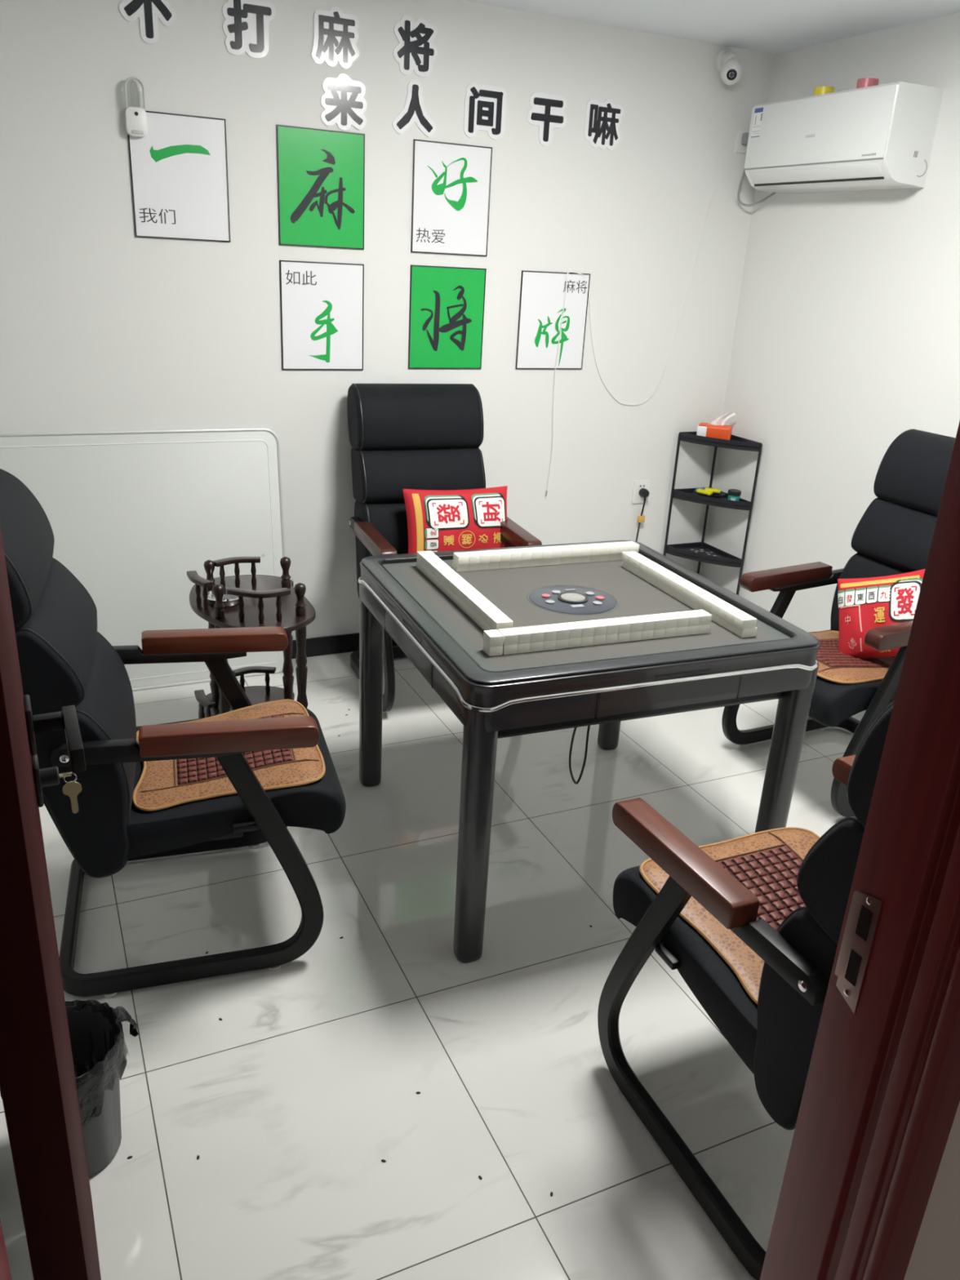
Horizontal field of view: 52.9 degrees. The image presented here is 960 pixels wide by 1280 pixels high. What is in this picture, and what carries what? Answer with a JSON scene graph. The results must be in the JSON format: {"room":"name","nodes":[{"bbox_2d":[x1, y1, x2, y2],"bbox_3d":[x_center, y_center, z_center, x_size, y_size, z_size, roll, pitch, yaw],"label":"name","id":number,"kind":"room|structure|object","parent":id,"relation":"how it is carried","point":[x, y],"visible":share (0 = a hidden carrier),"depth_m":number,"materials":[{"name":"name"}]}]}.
{"room":"games hall","nodes":[
{"label":"games hall","id":0,"kind":"room"},
{"bbox_2d":[0,0,773,639],"bbox_3d":[-0.701,-1.089,3.693,4.250,2.460,0.100,-7,24,-24],"label":"wall","id":1,"kind":"structure","parent":0,"point":[104,326],"depth_m":3.64,"materials":[{"name":"white paint"}]},
{"bbox_2d":[124,76,147,137],"bbox_3d":[-1.116,-1.725,3.128,0.066,0.170,0.034,-7,24,-24],"label":"wall holder","id":2,"kind":"object","parent":1,"relation":"attached to","point":[135,117],"visible":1,"depth_m":3.12,"materials":[{"name":"white plastic"}]},
{"bbox_2d":[126,78,144,108],"bbox_3d":[-1.114,-1.763,3.114,0.056,0.085,0.024,-7,24,-24],"label":"hood","id":3,"kind":"object","parent":2,"relation":"attached to","point":[135,86],"depth_m":3.11,"materials":[{"name":"white plastic"}]},
{"bbox_2d":[119,0,176,44],"bbox_3d":[-1.054,-2.010,3.062,0.174,0.209,0.006,-7,24,-24],"label":"sticker","id":4,"kind":"object","parent":1,"relation":"attached to","point":[148,11],"visible":1,"depth_m":3.07,"materials":[{"name":"white"}]},
{"bbox_2d":[125,108,230,242],"bbox_3d":[-1.015,-1.564,3.271,0.318,0.385,0.006,-7,24,-24],"label":"poster","id":5,"kind":"object","parent":1,"relation":"attached to","point":[180,183],"visible":1,"depth_m":3.27,"materials":[{"name":"white paper"}]},
{"bbox_2d":[222,0,275,57],"bbox_3d":[-0.763,-2.032,3.197,0.177,0.180,0.006,-7,24,-24],"label":"sticker","id":6,"kind":"object","parent":1,"relation":"attached to","point":[246,24],"visible":1,"depth_m":3.19,"materials":[{"name":"white"}]},
{"bbox_2d":[276,124,364,249],"bbox_3d":[-0.568,-1.618,3.470,0.318,0.385,0.007,-7,24,-24],"label":"poster","id":7,"kind":"object","parent":1,"relation":"attached to","point":[321,173],"visible":1,"depth_m":3.46,"materials":[{"name":"green paper"}]},
{"bbox_2d":[279,260,364,369],"bbox_3d":[-0.591,-1.214,3.631,0.318,0.385,0.006,-7,24,-24],"label":"poster","id":8,"kind":"object","parent":1,"relation":"attached to","point":[322,303],"visible":1,"depth_m":3.63,"materials":[{"name":"white paper"}]},
{"bbox_2d":[311,6,359,68],"bbox_3d":[-0.496,-2.069,3.314,0.170,0.180,0.006,-7,24,-24],"label":"sticker","id":9,"kind":"object","parent":1,"relation":"attached to","point":[335,33],"visible":1,"depth_m":3.31,"materials":[{"name":"white"}]},
{"bbox_2d":[320,74,367,130],"bbox_3d":[-0.478,-1.891,3.399,0.169,0.175,0.006,-7,24,-24],"label":"sticker","id":10,"kind":"object","parent":1,"relation":"attached to","point":[344,103],"visible":1,"depth_m":3.40,"materials":[{"name":"white"}]},
{"bbox_2d":[291,632,397,658],"bbox_3d":[-0.739,0.034,4.086,4.050,0.082,0.012,-7,24,-24],"label":"baseboard","id":11,"kind":"structure","parent":1,"relation":"attached to","point":[343,643],"depth_m":4.12,"materials":[{"name":"black"}]},
{"bbox_2d":[391,79,435,137],"bbox_3d":[-0.236,-1.930,3.502,0.170,0.179,0.006,-7,24,-24],"label":"sticker","id":12,"kind":"object","parent":1,"relation":"attached to","point":[414,110],"visible":1,"depth_m":3.50,"materials":[{"name":"white"}]},
{"bbox_2d":[392,15,437,77],"bbox_3d":[-0.228,-2.107,3.431,0.169,0.182,0.006,-7,24,-24],"label":"sticker","id":13,"kind":"object","parent":1,"relation":"attached to","point":[415,50],"visible":1,"depth_m":3.43,"materials":[{"name":"white"}]},
{"bbox_2d":[408,264,486,368],"bbox_3d":[-0.131,-1.275,3.833,0.318,0.385,0.007,-7,24,-24],"label":"poster","id":14,"kind":"object","parent":1,"relation":"attached to","point":[446,311],"visible":1,"depth_m":3.83,"materials":[{"name":"green paper"}]},
{"bbox_2d":[410,138,492,256],"bbox_3d":[-0.108,-1.674,3.674,0.318,0.385,0.007,-7,24,-24],"label":"poster","id":15,"kind":"object","parent":1,"relation":"attached to","point":[451,182],"visible":1,"depth_m":3.67,"materials":[{"name":"white paper"}]},
{"bbox_2d":[463,82,506,139],"bbox_3d":[0.020,-1.974,3.611,0.168,0.181,0.006,-7,24,-24],"label":"sticker","id":16,"kind":"object","parent":1,"relation":"attached to","point":[485,105],"visible":1,"depth_m":3.61,"materials":[{"name":"white"}]},
{"bbox_2d":[526,92,566,146],"bbox_3d":[0.257,-2.000,3.717,0.173,0.178,0.006,-7,24,-24],"label":"sticker","id":17,"kind":"object","parent":1,"relation":"attached to","point":[546,112],"visible":1,"depth_m":3.71,"materials":[{"name":"white"}]},
{"bbox_2d":[515,270,590,368],"bbox_3d":[0.304,-1.328,4.026,0.318,0.385,0.007,-7,24,-24],"label":"poster","id":18,"kind":"object","parent":1,"relation":"attached to","point":[542,294],"visible":1,"depth_m":4.02,"materials":[{"name":"white paper"}]},
{"bbox_2d":[583,98,623,150],"bbox_3d":[0.489,-2.038,3.816,0.171,0.177,0.006,-7,24,-24],"label":"sticker","id":19,"kind":"object","parent":1,"relation":"attached to","point":[602,121],"visible":1,"depth_m":3.81,"materials":[{"name":"white"}]},
{"bbox_2d":[545,190,718,496],"bbox_3d":[0.652,-1.282,4.217,0.730,1.291,0.010,-7,24,-24],"label":"cable","id":20,"kind":"object","parent":1,"relation":"attached to","point":[717,190],"visible":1,"depth_m":4.18,"materials":[{"name":"white plastic"}]},
{"bbox_2d":[631,480,650,503],"bbox_3d":[0.753,-0.694,4.518,0.086,0.108,0.010,-7,24,-24],"label":"wall outlet","id":21,"kind":"object","parent":1,"relation":"attached to","point":[637,484],"visible":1,"depth_m":4.51,"materials":[{"name":"white plastic"}]},
{"bbox_2d":[635,488,648,541],"bbox_3d":[0.600,-0.197,4.070,0.061,0.645,1.255,8,22,13],"label":"plug","id":22,"kind":"object","parent":1,"relation":"attached to","point":[643,492],"visible":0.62,"depth_m":4.52,"materials":[{"name":"black plastic"}]},
{"bbox_2d":[714,48,742,84],"bbox_3d":[1.003,-2.308,3.885,0.088,0.138,0.143,-2,22,-14],"label":"security camera","id":23,"kind":"object","parent":1,"relation":"attached to","point":[726,62],"visible":1,"depth_m":3.86,"materials":[{"name":"white plastic"}]},
{"bbox_2d":[734,129,749,153],"bbox_3d":[1.121,-2.112,4.097,0.086,0.086,0.008,-7,24,-24],"label":"wall socket","id":24,"kind":"object","parent":1,"relation":"attached to","point":[739,148],"visible":0.54,"depth_m":4.08,"materials":[{"name":"white plastic"}]},
{"bbox_2d":[0,651,866,1279],"bbox_3d":[0.339,1.024,1.931,4.250,0.050,5.420,-7,24,-24],"label":"floor","id":25,"kind":"structure","parent":0,"point":[291,1104],"depth_m":2.15,"materials":[{"name":"tile"}]},
{"bbox_2d":[0,1000,138,1177],"bbox_3d":[-0.758,0.841,1.792,0.222,0.279,0.220,5,22,6],"label":"trash bin","id":26,"kind":"object","parent":25,"relation":"on","point":[100,1051],"visible":0.41,"depth_m":1.79,"materials":[{"name":"grey plastic"}]},
{"bbox_2d":[0,427,284,691],"bbox_3d":[-1.345,-0.273,3.569,1.261,0.971,0.124,-7,24,-24],"label":"folded table top","id":27,"kind":"object","parent":25,"relation":"on","point":[129,513],"visible":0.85,"depth_m":3.60,"materials":[{"name":"white plastic"}]},
{"bbox_2d":[0,468,346,997],"bbox_3d":[-0.767,0.188,2.289,0.832,1.121,0.610,-4,23,-17],"label":"armchair","id":28,"kind":"object","parent":25,"relation":"on","point":[64,660],"visible":0.83,"depth_m":2.13,"materials":[{"name":"black leather"}]},
{"bbox_2d":[15,558,97,715],"bbox_3d":[-0.969,-0.016,2.135,0.204,0.212,0.506,-10,25,-14],"label":"cushion","id":29,"kind":"object","parent":28,"relation":"on","point":[57,646],"depth_m":1.97,"materials":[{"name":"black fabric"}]},
{"bbox_2d":[132,699,325,811],"bbox_3d":[-0.621,0.271,2.373,0.438,0.052,0.454,-4,23,-17],"label":"mat","id":30,"kind":"object","parent":28,"relation":"on","point":[162,784],"visible":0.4,"depth_m":2.27,"materials":[{"name":"brown"}]},
{"bbox_2d":[186,556,315,718],"bbox_3d":[-0.744,0.089,3.154,0.364,0.668,0.536,-7,24,-24],"label":"side table","id":31,"kind":"object","parent":25,"relation":"on","point":[264,600],"visible":0.71,"depth_m":3.05,"materials":[{"name":"brown wood"}]},
{"bbox_2d":[207,588,238,607],"bbox_3d":[-0.803,-0.133,3.038,0.122,0.031,0.125,-7,24,-24],"label":"ashtray","id":32,"kind":"object","parent":31,"relation":"on","point":[228,600],"visible":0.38,"depth_m":3.04,"materials":[{"name":"silver metal"}]},
{"bbox_2d":[198,685,294,718],"bbox_3d":[-0.752,0.268,3.226,0.347,0.018,0.517,-7,24,-24],"label":"shelf","id":33,"kind":"object","parent":31,"relation":"attached to","point":[256,695],"depth_m":3.38,"materials":[{"name":"brown wood"}]},
{"bbox_2d":[347,383,542,711],"bbox_3d":[-0.170,-0.357,3.711,0.610,1.143,0.756,-6,23,-21],"label":"armchair","id":34,"kind":"object","parent":25,"relation":"on","point":[402,436],"visible":0.49,"depth_m":3.71,"materials":[{"name":"black leather"}]},
{"bbox_2d":[351,447,485,502],"bbox_3d":[-0.239,-0.652,3.810,0.506,0.212,0.204,-6,23,-21],"label":"cushion","id":35,"kind":"object","parent":34,"relation":"on","point":[379,474],"depth_m":3.72,"materials":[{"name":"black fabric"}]},
{"bbox_2d":[402,485,507,553],"bbox_3d":[-0.083,-0.437,3.717,0.435,0.294,0.155,-5,23,-21],"label":"pillow","id":36,"kind":"object","parent":34,"relation":"on","point":[438,520],"visible":0.94,"depth_m":3.65,"materials":[{"name":"red fabric"}]},
{"bbox_2d":[358,539,820,963],"bbox_3d":[0.234,0.230,2.809,0.976,0.762,0.976,-6,23,-21],"label":"table","id":37,"kind":"object","parent":25,"relation":"on","point":[494,698],"visible":0.8,"depth_m":2.40,"materials":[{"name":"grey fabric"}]},
{"bbox_2d":[452,541,639,572],"bbox_3d":[0.210,-0.259,2.973,0.612,0.049,0.052,-6,23,-21],"label":"mahjong tiles","id":38,"kind":"structure","parent":37,"relation":"on","point":[460,557],"depth_m":2.94,"materials":[{"name":"white"}]},
{"bbox_2d":[482,609,711,656],"bbox_3d":[0.300,-0.020,2.387,0.615,0.049,0.046,-6,23,-21],"label":"tiles","id":39,"kind":"structure","parent":37,"relation":"on","point":[494,637],"depth_m":2.36,"materials":[{"name":"white"}]},
{"bbox_2d":[622,551,756,638],"bbox_3d":[0.573,-0.140,2.725,0.051,0.049,0.612,-6,23,-21],"label":"tiles","id":40,"kind":"structure","parent":37,"relation":"on","point":[744,621],"depth_m":2.66,"materials":[{"name":"white"}]},
{"bbox_3d":[0.053,-0.015,2.373,0.044,0.024,0.034,-6,23,-21],"label":"tile","id":41,"kind":"structure","parent":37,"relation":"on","visible":0},
{"bbox_2d":[416,551,513,631],"bbox_3d":[-0.054,-0.131,2.615,0.045,0.049,0.612,-6,23,-21],"label":"tiles","id":42,"kind":"object","parent":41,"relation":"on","point":[500,623],"depth_m":2.56,"materials":[{"name":"white"}]},
{"bbox_2d":[662,431,762,595],"bbox_3d":[1.065,-0.496,4.550,0.230,0.910,0.320,-7,24,-24],"label":"corner shelf","id":43,"kind":"object","parent":25,"relation":"on","point":[703,552],"visible":0.65,"depth_m":4.51,"materials":[{"name":"black plastic"}]},
{"bbox_2d":[666,542,741,567],"bbox_3d":[1.060,-0.399,4.591,0.222,0.038,0.312,-7,24,-24],"label":"shelf","id":44,"kind":"object","parent":43,"relation":"on","point":[703,552],"depth_m":4.61,"materials":[{"name":"grey plastic"}]},
{"bbox_2d":[693,487,724,497],"bbox_3d":[1.076,-0.693,4.531,0.144,0.044,0.144,9,22,13],"label":"dish","id":45,"kind":"object","parent":43,"relation":"on","point":[705,491],"visible":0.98,"depth_m":4.50,"materials":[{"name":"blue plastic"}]},
{"bbox_2d":[672,487,750,510],"bbox_3d":[1.074,-0.652,4.490,0.222,0.038,0.312,-7,24,-24],"label":"shelf","id":46,"kind":"object","parent":43,"relation":"on","point":[686,494],"depth_m":4.47,"materials":[{"name":"black plastic"}]},
{"bbox_2d":[696,413,736,439],"bbox_3d":[1.085,-0.985,4.431,0.162,0.123,0.092,9,22,15],"label":"pack","id":47,"kind":"object","parent":43,"relation":"on","point":[716,428],"visible":0.91,"depth_m":4.41,"materials":[{"name":"orange"}]},
{"bbox_2d":[679,431,761,451],"bbox_3d":[1.088,-0.901,4.391,0.222,0.038,0.312,-7,24,-24],"label":"shelf","id":48,"kind":"object","parent":43,"relation":"on","point":[735,442],"depth_m":4.37,"materials":[{"name":"black plastic"}]},
{"bbox_2d":[727,488,741,501],"bbox_3d":[1.169,-0.662,4.450,0.060,0.056,0.060,-7,24,-24],"label":"jar","id":49,"kind":"object","parent":43,"relation":"on","point":[733,494],"visible":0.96,"depth_m":4.43,"materials":[{"name":"teal plastic"}]},
{"bbox_2d":[597,701,893,1279],"bbox_3d":[0.653,0.466,1.762,0.610,1.143,0.756,-7,24,-23],"label":"armchair","id":50,"kind":"object","parent":25,"relation":"on","point":[775,1037],"visible":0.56,"depth_m":1.65,"materials":[{"name":"black leather"}]},
{"bbox_2d":[639,826,819,1004],"bbox_3d":[0.599,0.526,1.905,0.454,0.052,0.438,-7,24,-23],"label":"mat","id":51,"kind":"object","parent":50,"relation":"on","point":[767,863],"visible":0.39,"depth_m":1.95,"materials":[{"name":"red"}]},
{"bbox_2d":[796,815,864,945],"bbox_3d":[0.753,0.326,1.492,0.506,0.212,0.204,-7,24,-23],"label":"cushion","id":52,"kind":"object","parent":50,"relation":"on","point":[825,874],"depth_m":1.42,"materials":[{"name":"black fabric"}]},
{"bbox_2d":[721,429,955,817],"bbox_3d":[1.290,-0.073,3.204,0.756,1.143,0.610,-8,24,-25],"label":"armchair","id":53,"kind":"object","parent":25,"relation":"on","point":[893,535],"visible":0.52,"depth_m":3.22,"materials":[{"name":"black leather"}]},
{"bbox_2d":[808,630,893,684],"bbox_3d":[1.176,0.045,3.193,0.438,0.052,0.454,-8,24,-25],"label":"mat","id":54,"kind":"object","parent":53,"relation":"on","point":[834,665],"visible":0.51,"depth_m":3.08,"materials":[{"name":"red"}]},
{"bbox_2d":[837,568,924,658],"bbox_3d":[1.305,-0.076,3.136,0.152,0.357,0.384,-15,28,-39],"label":"pillow","id":55,"kind":"object","parent":54,"relation":"on","point":[864,604],"visible":0.78,"depth_m":3.12,"materials":[{"name":"red fabric"}]},
{"bbox_2d":[851,497,937,572],"bbox_3d":[1.496,-0.317,3.211,0.204,0.212,0.506,-8,24,-25],"label":"cushion","id":56,"kind":"object","parent":53,"relation":"on","point":[893,535],"depth_m":3.25,"materials":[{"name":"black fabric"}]},
{"bbox_2d":[461,0,959,53],"bbox_3d":[0.044,-1.685,1.856,4.250,0.080,3.368,-7,24,-24],"label":"ceiling","id":57,"kind":"structure","parent":0,"point":[767,26],"depth_m":3.46,"materials":[{"name":"white paint"}]},
{"bbox_2d":[699,12,959,632],"bbox_3d":[1.883,-0.717,3.122,0.100,2.460,3.268,-7,24,-24],"label":"wall","id":58,"kind":"structure","parent":0,"point":[846,340],"depth_m":3.87,"materials":[{"name":"white paint"}]},
{"bbox_2d":[744,81,943,194],"bbox_3d":[1.334,-1.874,3.649,0.216,0.311,0.754,-7,24,-24],"label":"air conditioner","id":59,"kind":"object","parent":58,"relation":"attached to","point":[878,137],"visible":1,"depth_m":3.48,"materials":[{"name":"white plastic"}]},
{"bbox_2d":[737,132,776,206],"bbox_3d":[1.175,-1.978,4.061,0.205,0.283,0.047,23,29,40],"label":"cord","id":60,"kind":"object","parent":59,"relation":"attached to","point":[744,135],"visible":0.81,"depth_m":4.10,"materials":[{"name":"grey plastic"}]},
{"bbox_2d":[751,113,762,137],"bbox_3d":[1.104,-2.052,3.852,0.001,0.084,0.051,-7,24,-24],"label":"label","id":61,"kind":"object","parent":59,"relation":"attached to","point":[756,118],"depth_m":3.85,"materials":[{"name":"white paper"}]},
{"bbox_2d":[748,163,884,186],"bbox_3d":[1.256,-1.760,3.660,0.043,0.049,0.692,-7,24,-24],"label":"air vent","id":62,"kind":"object","parent":59,"relation":"attached to","point":[787,174],"depth_m":3.64,"materials":[{"name":"white plastic"}]},
{"bbox_2d":[813,86,834,95],"bbox_3d":[1.278,-2.037,3.591,0.072,0.028,0.072,-7,24,-24],"label":"tape roll","id":63,"kind":"object","parent":59,"relation":"on","point":[817,90],"visible":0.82,"depth_m":3.56,"materials":[{"name":"yellow plastic"}]},
{"bbox_2d":[855,77,879,88],"bbox_3d":[1.367,-1.961,3.410,0.072,0.030,0.072,-7,24,-24],"label":"tape roll","id":64,"kind":"object","parent":59,"relation":"on","point":[867,82],"visible":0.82,"depth_m":3.38,"materials":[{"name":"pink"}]},
{"bbox_2d":[861,152,875,156],"bbox_3d":[1.359,-1.696,3.376,0.001,0.007,0.066,-7,24,-24],"label":"print","id":65,"kind":"object","parent":59,"relation":"attached to","point":[863,154],"depth_m":3.38,"materials":[{"name":"grey plastic"}]},
{"bbox_2d":[903,1101,959,1279],"bbox_3d":[0.657,0.077,0.957,4.250,2.460,0.100,-7,24,-24],"label":"wall","id":66,"kind":"structure","parent":0,"point":[935,1254],"depth_m":1.06,"materials":[{"name":"white paint"}]},
{"bbox_2d":[0,1217,11,1279],"bbox_3d":[-0.336,0.382,0.592,0.063,2.060,0.137,-7,24,-24],"label":"trim","id":67,"kind":"structure","parent":66,"relation":"attached to","point":[5,1273],"depth_m":0.68,"materials":[{"name":"red wood"}]},
{"bbox_2d":[0,522,101,1279],"bbox_3d":[-0.473,0.202,1.056,0.103,2.022,0.765,-7,24,-25],"label":"door","id":68,"kind":"structure","parent":66,"relation":"in","point":[38,1085],"depth_m":0.75,"materials":[{"name":"brown wood"}]},
{"bbox_2d":[59,772,81,813],"bbox_3d":[-0.587,0.218,1.369,0.044,0.066,0.008,-7,24,-24],"label":"key","id":69,"kind":"object","parent":68,"relation":"hanging from","point":[72,788],"visible":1,"depth_m":1.37,"materials":[{"name":"gold metal"}]},
{"bbox_2d":[760,420,959,1279],"bbox_3d":[0.425,0.290,0.930,0.065,2.060,0.137,-7,24,-24],"label":"door frame","id":70,"kind":"structure","parent":66,"relation":"attached to","point":[881,1098],"depth_m":0.94,"materials":[{"name":"red wood"}]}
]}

